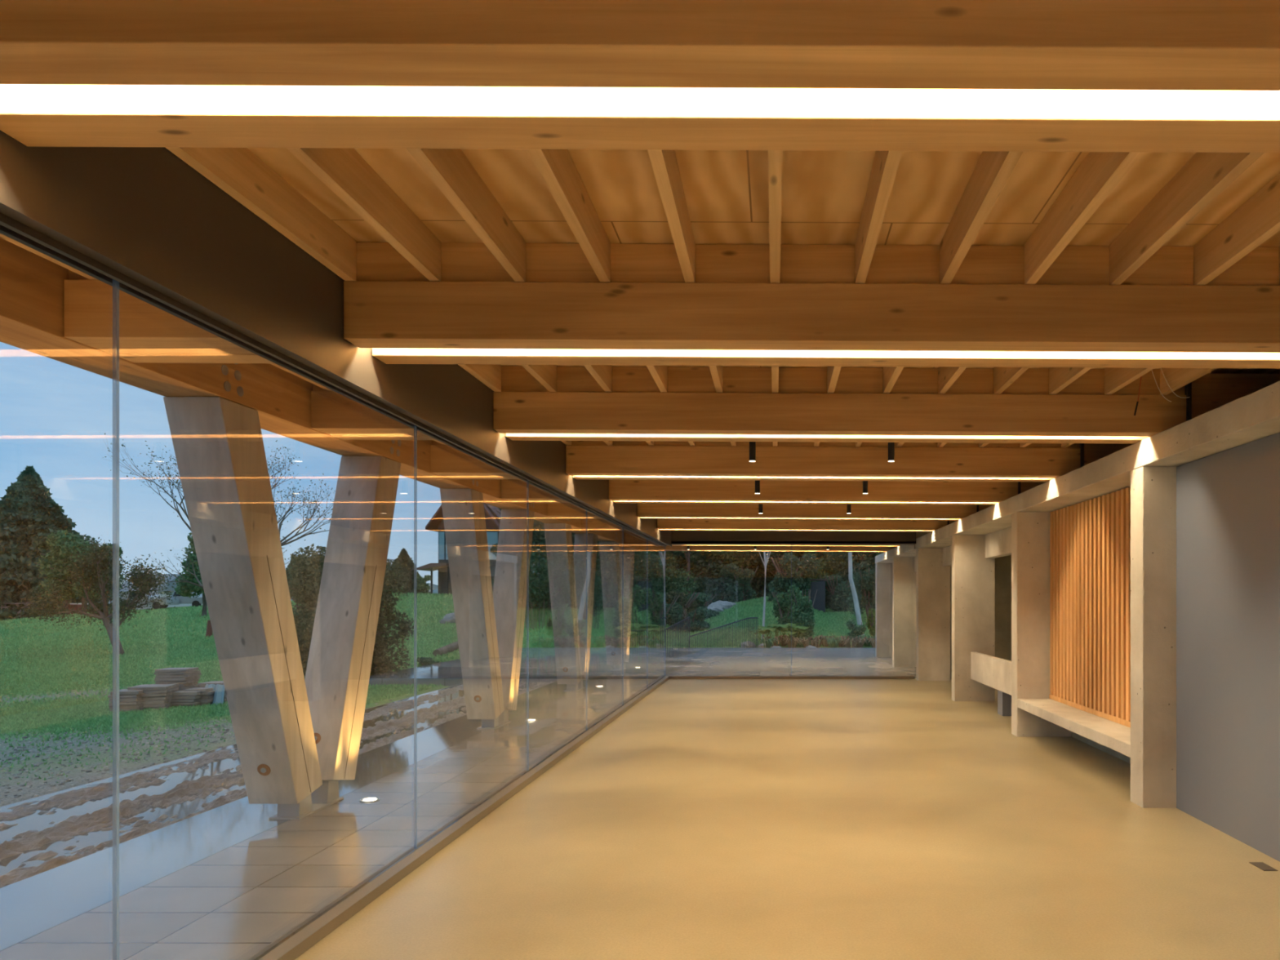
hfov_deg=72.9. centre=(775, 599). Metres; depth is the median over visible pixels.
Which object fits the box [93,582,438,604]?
hills
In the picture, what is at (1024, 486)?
beam end piece
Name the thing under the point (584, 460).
timber beam
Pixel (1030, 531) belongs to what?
concrete column
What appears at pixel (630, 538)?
timber beam
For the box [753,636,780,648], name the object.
fern
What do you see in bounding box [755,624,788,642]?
leaf plant
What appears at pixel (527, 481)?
window
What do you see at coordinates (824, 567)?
evergreen tree
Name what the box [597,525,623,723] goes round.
window
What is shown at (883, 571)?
concrete column
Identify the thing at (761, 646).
boulder
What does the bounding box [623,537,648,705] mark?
window
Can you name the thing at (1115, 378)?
joist
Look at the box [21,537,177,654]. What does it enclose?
apple tree
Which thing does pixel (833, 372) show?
joist
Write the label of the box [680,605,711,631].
evergreen shrub
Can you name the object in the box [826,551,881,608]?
evergreen tree
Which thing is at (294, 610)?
bush
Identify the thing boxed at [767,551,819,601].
evergreen shrub
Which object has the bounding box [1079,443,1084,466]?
plate
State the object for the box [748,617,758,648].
stair railing
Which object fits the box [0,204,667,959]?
window frame
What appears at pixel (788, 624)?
leaf plant
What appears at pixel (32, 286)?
beam
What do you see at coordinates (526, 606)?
evergreen tree
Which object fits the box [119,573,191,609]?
house
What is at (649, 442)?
joist
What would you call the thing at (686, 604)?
evergreen shrub
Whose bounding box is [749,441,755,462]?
ceiling spotlight
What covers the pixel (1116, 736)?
concrete bench
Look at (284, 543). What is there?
bare tree
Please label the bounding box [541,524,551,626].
clump
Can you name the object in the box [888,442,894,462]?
ceiling spotlight
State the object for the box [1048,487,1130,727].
slatted panel
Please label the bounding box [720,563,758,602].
evergreen shrub
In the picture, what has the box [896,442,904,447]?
joist
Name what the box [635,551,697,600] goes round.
evergreen tree
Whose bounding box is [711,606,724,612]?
boulder
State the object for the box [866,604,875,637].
evergreen shrub
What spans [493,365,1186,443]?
timber beam
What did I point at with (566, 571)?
v-column
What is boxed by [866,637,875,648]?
fern
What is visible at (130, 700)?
stack
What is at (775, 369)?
joist
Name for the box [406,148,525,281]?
joist
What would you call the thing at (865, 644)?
fern
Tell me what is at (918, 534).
beam end piece
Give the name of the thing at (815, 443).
joist
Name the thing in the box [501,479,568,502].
beam
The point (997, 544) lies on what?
lintel
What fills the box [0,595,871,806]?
lawn
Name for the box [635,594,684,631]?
evergreen shrub
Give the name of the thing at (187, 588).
leafy tree
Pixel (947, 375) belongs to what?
joist
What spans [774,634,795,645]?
fern
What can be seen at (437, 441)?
joist
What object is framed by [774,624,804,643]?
leaf plant
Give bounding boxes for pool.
[0,678,600,951]
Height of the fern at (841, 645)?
0.604 m
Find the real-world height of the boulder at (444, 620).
0.303 m
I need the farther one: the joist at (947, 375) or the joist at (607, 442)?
the joist at (607, 442)
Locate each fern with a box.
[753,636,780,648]
[760,635,784,646]
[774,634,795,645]
[781,636,802,648]
[787,635,813,647]
[795,637,819,648]
[805,635,827,648]
[814,635,840,646]
[822,636,842,648]
[833,635,856,647]
[835,637,866,648]
[844,635,869,648]
[855,635,875,646]
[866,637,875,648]
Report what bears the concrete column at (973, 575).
on the floor
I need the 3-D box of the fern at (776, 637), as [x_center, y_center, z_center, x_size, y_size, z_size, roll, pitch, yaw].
[0.019,1.487,27.996,0.961,0.609,1.062,0,0,21]
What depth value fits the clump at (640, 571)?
32.74 m
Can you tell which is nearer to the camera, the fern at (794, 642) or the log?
the log
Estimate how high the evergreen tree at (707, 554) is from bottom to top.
8.393 m
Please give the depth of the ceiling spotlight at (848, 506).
11.20 m
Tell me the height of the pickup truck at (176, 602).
1.779 m
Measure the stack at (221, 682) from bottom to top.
0.319 m
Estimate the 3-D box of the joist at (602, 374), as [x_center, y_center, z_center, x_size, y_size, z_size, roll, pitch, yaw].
[-1.152,-1.528,5.077,0.045,0.183,1.669,0,0,0]
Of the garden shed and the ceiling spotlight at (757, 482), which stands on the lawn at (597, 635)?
the garden shed
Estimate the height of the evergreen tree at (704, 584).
8.788 m
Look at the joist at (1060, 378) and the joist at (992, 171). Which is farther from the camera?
the joist at (1060, 378)
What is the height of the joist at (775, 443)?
0.183 m
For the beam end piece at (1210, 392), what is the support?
attached to the plate at (1188, 388)
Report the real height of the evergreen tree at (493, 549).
5.482 m
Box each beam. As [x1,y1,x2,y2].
[0,0,1279,152]
[0,237,641,551]
[64,269,274,363]
[311,383,435,439]
[343,242,1279,368]
[430,440,519,479]
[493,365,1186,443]
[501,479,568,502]
[547,502,604,519]
[565,440,1080,481]
[580,518,627,530]
[608,480,1017,505]
[624,530,902,546]
[636,503,976,520]
[640,545,894,551]
[657,519,946,531]
[875,544,915,563]
[915,380,1279,548]
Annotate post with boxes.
[205,620,212,637]
[997,689,1011,715]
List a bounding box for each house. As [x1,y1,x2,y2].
[0,601,58,619]
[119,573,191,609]
[417,502,501,594]
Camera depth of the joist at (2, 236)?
3.60 m
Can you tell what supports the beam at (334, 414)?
attached to the beam at (32, 286)
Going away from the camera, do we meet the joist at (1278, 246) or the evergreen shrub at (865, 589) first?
the joist at (1278, 246)
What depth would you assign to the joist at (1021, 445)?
7.87 m
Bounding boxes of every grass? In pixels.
[637,595,875,646]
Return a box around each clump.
[524,520,549,630]
[528,521,550,627]
[537,525,551,627]
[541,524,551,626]
[591,540,603,628]
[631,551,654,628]
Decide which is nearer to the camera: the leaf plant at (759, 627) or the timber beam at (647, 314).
the timber beam at (647, 314)
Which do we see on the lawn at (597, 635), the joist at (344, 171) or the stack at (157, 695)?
the stack at (157, 695)
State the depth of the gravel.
8.81 m
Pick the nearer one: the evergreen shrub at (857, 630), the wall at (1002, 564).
the wall at (1002, 564)
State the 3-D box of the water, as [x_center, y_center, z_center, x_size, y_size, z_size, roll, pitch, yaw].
[-5.000,1.591,11.500,1.900,0.001,31.000,0,0,0]
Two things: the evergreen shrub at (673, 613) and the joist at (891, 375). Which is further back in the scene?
the evergreen shrub at (673, 613)
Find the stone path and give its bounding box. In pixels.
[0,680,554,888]
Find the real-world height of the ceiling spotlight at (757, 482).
0.469 m
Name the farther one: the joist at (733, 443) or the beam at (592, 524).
the beam at (592, 524)
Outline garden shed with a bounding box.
[68,603,88,614]
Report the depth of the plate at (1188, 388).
5.88 m
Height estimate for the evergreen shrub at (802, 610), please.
2.105 m
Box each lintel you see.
[914,556,916,572]
[942,545,951,566]
[985,526,1011,558]
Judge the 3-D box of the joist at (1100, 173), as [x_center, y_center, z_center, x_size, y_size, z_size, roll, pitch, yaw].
[1.152,-1.517,3.033,0.045,0.183,1.669,0,0,0]
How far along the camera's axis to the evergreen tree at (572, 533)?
35.51 m
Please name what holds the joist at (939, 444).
attached to the ceiling
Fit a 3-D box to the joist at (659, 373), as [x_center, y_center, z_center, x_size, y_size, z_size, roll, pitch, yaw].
[-0.768,-1.526,5.077,0.045,0.183,1.669,0,0,0]
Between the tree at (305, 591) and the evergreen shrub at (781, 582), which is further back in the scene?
the evergreen shrub at (781, 582)
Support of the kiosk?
on the lawn at (597, 635)
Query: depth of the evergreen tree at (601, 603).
37.87 m
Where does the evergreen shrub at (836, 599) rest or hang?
on the lawn at (597, 635)
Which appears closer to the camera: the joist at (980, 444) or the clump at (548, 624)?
the joist at (980, 444)
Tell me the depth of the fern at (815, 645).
27.95 m
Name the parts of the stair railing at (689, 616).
handrail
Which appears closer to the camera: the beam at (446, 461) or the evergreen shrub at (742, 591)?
the beam at (446, 461)
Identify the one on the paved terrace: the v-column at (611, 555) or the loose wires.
the v-column at (611, 555)
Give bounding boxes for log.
[432,640,458,656]
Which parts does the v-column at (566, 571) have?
leg, plate, leg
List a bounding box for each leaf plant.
[751,625,778,644]
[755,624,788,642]
[766,622,795,645]
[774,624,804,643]
[786,622,809,637]
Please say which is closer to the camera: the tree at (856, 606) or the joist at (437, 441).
the joist at (437, 441)
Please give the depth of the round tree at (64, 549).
64.39 m
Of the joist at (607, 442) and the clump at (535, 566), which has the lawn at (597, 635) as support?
the clump at (535, 566)
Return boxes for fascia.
[0,129,671,546]
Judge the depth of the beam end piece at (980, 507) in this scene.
12.03 m
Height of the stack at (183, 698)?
0.233 m
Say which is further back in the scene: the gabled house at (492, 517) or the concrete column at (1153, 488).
the gabled house at (492, 517)
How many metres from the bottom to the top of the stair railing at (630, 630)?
0.935 m
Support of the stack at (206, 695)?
on the lawn at (597, 635)
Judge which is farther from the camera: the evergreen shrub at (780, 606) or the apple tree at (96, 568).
the evergreen shrub at (780, 606)
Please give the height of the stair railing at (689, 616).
1.382 m
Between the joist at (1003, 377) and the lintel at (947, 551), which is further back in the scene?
the lintel at (947, 551)
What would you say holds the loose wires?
hanging from the ceiling
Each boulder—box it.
[439,617,453,623]
[443,612,455,622]
[707,604,724,608]
[710,600,732,609]
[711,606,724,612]
[741,640,755,648]
[756,643,771,648]
[771,645,782,648]
[805,644,816,648]
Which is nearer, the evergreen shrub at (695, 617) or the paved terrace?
the paved terrace
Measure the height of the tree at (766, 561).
6.071 m
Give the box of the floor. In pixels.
[294,678,1279,959]
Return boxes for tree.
[0,465,119,620]
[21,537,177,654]
[31,529,97,614]
[35,529,124,615]
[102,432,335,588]
[173,532,207,616]
[285,543,413,677]
[386,547,430,593]
[489,507,502,586]
[525,605,551,622]
[571,532,576,555]
[593,559,603,608]
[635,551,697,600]
[666,551,733,604]
[682,551,760,604]
[689,551,730,602]
[708,551,768,600]
[732,551,820,598]
[758,551,770,639]
[801,551,874,608]
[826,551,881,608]
[848,551,864,635]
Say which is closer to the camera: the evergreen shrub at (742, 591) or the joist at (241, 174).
the joist at (241, 174)
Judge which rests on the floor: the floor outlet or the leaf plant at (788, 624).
the floor outlet
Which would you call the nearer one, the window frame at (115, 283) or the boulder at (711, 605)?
the window frame at (115, 283)
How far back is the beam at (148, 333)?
3.85 m
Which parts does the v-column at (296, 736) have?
leg, plate, leg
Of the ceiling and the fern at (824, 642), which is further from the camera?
the fern at (824, 642)
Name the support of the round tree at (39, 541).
on the lawn at (597, 635)
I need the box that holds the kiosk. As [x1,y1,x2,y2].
[809,578,826,612]
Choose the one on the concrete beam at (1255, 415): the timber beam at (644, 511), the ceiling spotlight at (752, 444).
the timber beam at (644, 511)
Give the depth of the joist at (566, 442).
7.86 m
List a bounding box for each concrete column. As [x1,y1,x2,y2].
[875,563,892,657]
[892,556,916,666]
[915,547,950,680]
[951,534,995,701]
[1011,511,1071,736]
[1130,466,1177,808]
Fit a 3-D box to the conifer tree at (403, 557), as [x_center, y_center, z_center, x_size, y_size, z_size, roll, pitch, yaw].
[-28.834,-2.058,66.163,4.262,3.958,4.284,0,0,21]
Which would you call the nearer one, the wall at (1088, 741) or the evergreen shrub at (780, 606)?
the wall at (1088, 741)
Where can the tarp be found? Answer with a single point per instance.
(219, 689)
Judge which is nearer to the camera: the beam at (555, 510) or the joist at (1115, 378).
the joist at (1115, 378)
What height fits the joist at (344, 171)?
0.183 m
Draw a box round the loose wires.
[1133,368,1189,415]
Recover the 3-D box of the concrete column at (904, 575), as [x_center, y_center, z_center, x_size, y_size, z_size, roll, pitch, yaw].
[2.947,0.270,19.160,0.595,2.461,0.220,0,0,0]
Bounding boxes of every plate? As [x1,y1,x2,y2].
[1017,481,1020,493]
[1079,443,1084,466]
[1184,382,1191,421]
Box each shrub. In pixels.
[382,565,404,593]
[412,573,431,591]
[417,657,435,665]
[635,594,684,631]
[666,590,705,622]
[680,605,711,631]
[686,591,719,617]
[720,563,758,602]
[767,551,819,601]
[771,590,802,624]
[786,584,817,642]
[819,573,856,611]
[845,619,866,639]
[846,566,875,618]
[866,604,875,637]
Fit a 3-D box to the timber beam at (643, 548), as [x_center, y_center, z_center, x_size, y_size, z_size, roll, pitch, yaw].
[-0.182,-1.391,20.415,6.045,0.474,0.420,0,0,0]
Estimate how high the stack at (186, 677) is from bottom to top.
0.549 m
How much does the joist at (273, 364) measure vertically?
0.183 m
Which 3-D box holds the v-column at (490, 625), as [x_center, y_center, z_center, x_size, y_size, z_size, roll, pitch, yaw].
[-3.373,0.020,10.200,0.334,2.960,2.415,0,0,0]
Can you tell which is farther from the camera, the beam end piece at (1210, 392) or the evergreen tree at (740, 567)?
the evergreen tree at (740, 567)
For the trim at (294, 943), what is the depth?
4.75 m
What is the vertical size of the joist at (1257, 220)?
0.183 m
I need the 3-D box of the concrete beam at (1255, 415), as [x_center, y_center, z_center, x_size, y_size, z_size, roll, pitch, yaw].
[2.904,-1.058,1.050,0.512,0.187,30.100,0,0,0]
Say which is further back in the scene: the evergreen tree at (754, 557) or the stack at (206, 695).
the evergreen tree at (754, 557)
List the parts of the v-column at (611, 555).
leg, leg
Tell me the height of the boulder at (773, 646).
0.254 m
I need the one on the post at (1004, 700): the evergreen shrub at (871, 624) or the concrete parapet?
the concrete parapet
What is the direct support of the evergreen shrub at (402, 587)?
on the lawn at (597, 635)
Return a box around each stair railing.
[630,630,654,648]
[666,616,689,648]
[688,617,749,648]
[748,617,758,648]
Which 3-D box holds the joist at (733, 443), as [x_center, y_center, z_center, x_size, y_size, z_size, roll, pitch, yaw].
[-0.384,-1.524,7.122,0.045,0.183,1.669,0,0,0]
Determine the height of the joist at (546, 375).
0.183 m
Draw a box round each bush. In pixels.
[285,559,302,615]
[369,630,391,675]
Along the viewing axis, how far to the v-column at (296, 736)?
5.60 m
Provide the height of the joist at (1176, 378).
0.183 m
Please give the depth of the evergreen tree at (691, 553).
60.21 m
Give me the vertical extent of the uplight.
0.012 m
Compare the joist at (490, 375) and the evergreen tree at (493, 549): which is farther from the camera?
the evergreen tree at (493, 549)
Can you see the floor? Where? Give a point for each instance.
(710, 819)
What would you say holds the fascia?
attached to the timber beam
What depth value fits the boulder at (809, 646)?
27.30 m
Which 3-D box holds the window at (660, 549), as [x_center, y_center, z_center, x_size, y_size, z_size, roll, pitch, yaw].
[-2.090,0.210,15.100,0.013,2.480,2.250,0,0,0]
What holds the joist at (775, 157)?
attached to the ceiling
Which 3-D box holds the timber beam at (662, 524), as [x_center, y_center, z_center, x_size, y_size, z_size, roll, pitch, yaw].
[0.448,-1.388,14.280,4.785,0.468,0.420,0,0,0]
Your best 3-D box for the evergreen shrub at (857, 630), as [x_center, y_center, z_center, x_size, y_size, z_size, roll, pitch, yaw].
[2.932,1.108,29.984,0.787,0.839,0.775,0,0,34]
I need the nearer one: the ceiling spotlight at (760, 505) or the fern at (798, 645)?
the ceiling spotlight at (760, 505)
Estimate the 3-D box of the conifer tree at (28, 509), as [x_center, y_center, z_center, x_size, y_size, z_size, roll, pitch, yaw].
[-64.299,-4.832,73.973,13.143,13.704,13.758,0,0,0]
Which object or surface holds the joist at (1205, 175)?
attached to the ceiling
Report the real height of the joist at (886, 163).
0.183 m
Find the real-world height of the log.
0.341 m
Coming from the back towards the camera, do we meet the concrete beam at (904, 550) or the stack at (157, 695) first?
the concrete beam at (904, 550)
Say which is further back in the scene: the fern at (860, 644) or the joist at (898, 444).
the fern at (860, 644)
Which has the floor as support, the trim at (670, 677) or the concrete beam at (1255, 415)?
the trim at (670, 677)
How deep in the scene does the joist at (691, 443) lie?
7.87 m
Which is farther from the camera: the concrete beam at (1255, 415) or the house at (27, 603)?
the house at (27, 603)
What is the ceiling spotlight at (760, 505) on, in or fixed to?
attached to the ceiling
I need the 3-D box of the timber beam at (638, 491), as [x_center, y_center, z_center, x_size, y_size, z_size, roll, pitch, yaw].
[0.448,-1.388,10.190,4.785,0.468,0.420,0,0,0]
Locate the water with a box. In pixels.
[0,683,538,888]
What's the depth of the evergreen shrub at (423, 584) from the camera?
65.70 m
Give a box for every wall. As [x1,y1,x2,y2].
[950,555,1011,679]
[1071,731,1130,764]
[1176,432,1279,862]
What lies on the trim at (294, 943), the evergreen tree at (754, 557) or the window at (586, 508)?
the window at (586, 508)
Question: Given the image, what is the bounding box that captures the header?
[671,530,915,544]
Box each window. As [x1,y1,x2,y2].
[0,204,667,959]
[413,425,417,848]
[526,480,528,770]
[586,508,586,729]
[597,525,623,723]
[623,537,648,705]
[648,542,665,688]
[665,544,791,675]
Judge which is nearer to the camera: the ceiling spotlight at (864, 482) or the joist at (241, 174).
the joist at (241, 174)
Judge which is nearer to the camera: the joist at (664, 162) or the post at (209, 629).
the joist at (664, 162)
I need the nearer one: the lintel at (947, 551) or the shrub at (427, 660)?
the lintel at (947, 551)
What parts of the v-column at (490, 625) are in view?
leg, plate, leg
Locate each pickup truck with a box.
[120,591,179,608]
[161,591,202,608]
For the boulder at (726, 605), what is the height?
0.729 m
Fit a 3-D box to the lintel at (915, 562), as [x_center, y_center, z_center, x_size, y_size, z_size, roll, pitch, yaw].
[3.170,-0.787,17.678,0.140,0.345,2.737,0,0,0]
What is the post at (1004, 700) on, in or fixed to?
on the floor
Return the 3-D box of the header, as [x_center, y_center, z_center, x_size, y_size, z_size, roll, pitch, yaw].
[0.350,-1.319,16.130,4.590,0.542,0.260,0,0,0]
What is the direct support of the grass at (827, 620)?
on the lawn at (597, 635)
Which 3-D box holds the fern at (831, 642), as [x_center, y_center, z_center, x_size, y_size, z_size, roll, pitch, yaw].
[1.896,1.510,27.719,1.082,0.610,1.103,0,0,0]
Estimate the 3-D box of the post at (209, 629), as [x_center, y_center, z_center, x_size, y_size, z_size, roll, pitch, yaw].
[-20.563,1.054,31.000,0.203,0.629,0.203,0,0,22]
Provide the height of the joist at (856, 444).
0.183 m
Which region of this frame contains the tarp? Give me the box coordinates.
[204,684,224,705]
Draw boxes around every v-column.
[163,363,400,819]
[440,479,534,728]
[544,518,597,691]
[599,531,635,671]
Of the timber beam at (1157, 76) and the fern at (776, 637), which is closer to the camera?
the timber beam at (1157, 76)
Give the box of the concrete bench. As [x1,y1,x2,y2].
[1017,698,1130,757]
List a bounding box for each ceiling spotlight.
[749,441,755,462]
[755,480,759,493]
[758,503,762,513]
[846,504,850,513]
[862,480,867,493]
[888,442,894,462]
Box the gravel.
[0,696,409,798]
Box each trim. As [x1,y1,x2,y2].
[246,675,669,959]
[669,675,915,679]
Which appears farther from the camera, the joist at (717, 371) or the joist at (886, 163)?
the joist at (717, 371)
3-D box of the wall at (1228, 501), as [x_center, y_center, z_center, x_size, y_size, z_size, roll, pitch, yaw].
[3.045,0.271,-3.926,0.310,2.459,20.147,0,0,0]
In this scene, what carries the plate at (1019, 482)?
attached to the timber beam at (638, 491)
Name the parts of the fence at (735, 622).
handrail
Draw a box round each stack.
[107,688,143,711]
[127,683,178,709]
[154,666,200,690]
[171,690,201,706]
[184,687,214,706]
[197,680,227,702]
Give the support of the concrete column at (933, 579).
on the floor
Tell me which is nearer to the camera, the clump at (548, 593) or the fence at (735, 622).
the fence at (735, 622)
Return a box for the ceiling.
[247,147,1279,373]
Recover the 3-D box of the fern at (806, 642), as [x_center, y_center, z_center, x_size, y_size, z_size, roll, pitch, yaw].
[1.062,1.522,27.556,0.968,0.605,1.054,0,0,33]
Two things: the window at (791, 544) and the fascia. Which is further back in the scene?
the window at (791, 544)
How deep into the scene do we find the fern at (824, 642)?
28.48 m
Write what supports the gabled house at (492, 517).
on the lawn at (597, 635)
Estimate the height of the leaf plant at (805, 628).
0.769 m
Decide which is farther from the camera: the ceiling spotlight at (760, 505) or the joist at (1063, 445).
the ceiling spotlight at (760, 505)
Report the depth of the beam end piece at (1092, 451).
7.94 m
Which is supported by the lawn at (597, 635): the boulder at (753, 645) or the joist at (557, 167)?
the boulder at (753, 645)
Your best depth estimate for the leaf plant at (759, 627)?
28.14 m
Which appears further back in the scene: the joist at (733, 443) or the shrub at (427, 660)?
the shrub at (427, 660)
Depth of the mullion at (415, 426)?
4.96 m
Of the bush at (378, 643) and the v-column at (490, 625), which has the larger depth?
the bush at (378, 643)
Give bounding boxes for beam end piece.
[915,531,932,538]
[978,505,991,511]
[1020,481,1045,493]
[1084,443,1134,465]
[1191,373,1279,418]
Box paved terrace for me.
[0,648,916,959]
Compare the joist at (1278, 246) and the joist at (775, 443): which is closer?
the joist at (1278, 246)
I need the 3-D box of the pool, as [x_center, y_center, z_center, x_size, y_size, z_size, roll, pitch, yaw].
[-3.671,1.600,1.149,0.717,0.200,30.297,0,0,0]
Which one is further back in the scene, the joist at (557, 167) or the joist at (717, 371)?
the joist at (717, 371)
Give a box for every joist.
[0,233,97,279]
[164,146,356,280]
[270,363,333,391]
[285,147,440,281]
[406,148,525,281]
[434,440,446,444]
[457,364,501,391]
[520,364,556,391]
[527,149,610,282]
[561,440,571,444]
[583,364,612,391]
[603,440,613,445]
[645,440,653,445]
[646,365,667,392]
[647,149,695,282]
[688,441,695,445]
[708,365,723,392]
[730,441,736,445]
[768,150,782,283]
[771,365,778,392]
[772,441,777,446]
[813,441,819,446]
[826,366,841,393]
[854,151,902,283]
[854,442,862,446]
[882,366,904,393]
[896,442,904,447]
[937,366,967,394]
[937,442,946,447]
[939,151,1022,284]
[978,442,988,447]
[993,367,1029,394]
[1019,443,1031,447]
[1024,151,1143,284]
[1048,367,1092,394]
[1061,443,1073,448]
[1104,367,1154,395]
[1109,152,1264,284]
[1160,368,1217,395]
[1193,173,1279,284]
[1278,245,1279,285]
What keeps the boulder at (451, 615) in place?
on the lawn at (597, 635)
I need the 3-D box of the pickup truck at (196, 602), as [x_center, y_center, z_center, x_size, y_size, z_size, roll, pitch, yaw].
[-58.660,-0.067,84.880,5.200,1.779,1.840,0,0,0]
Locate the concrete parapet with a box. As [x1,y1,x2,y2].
[970,652,1011,695]
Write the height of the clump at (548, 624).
4.102 m
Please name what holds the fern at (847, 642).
on the lawn at (597, 635)
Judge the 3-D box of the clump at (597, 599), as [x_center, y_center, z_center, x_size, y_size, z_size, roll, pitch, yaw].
[-6.494,-0.977,31.006,1.416,4.142,1.307,0,0,-38]
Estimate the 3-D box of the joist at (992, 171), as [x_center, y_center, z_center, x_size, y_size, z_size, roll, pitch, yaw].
[0.768,-1.519,3.033,0.045,0.183,1.669,0,0,0]
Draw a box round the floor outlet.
[1248,862,1278,871]
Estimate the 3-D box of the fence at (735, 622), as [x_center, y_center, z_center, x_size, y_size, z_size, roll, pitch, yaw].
[-1.775,1.284,27.000,1.912,1.463,0.044,0,0,0]
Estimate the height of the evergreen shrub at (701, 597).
1.332 m

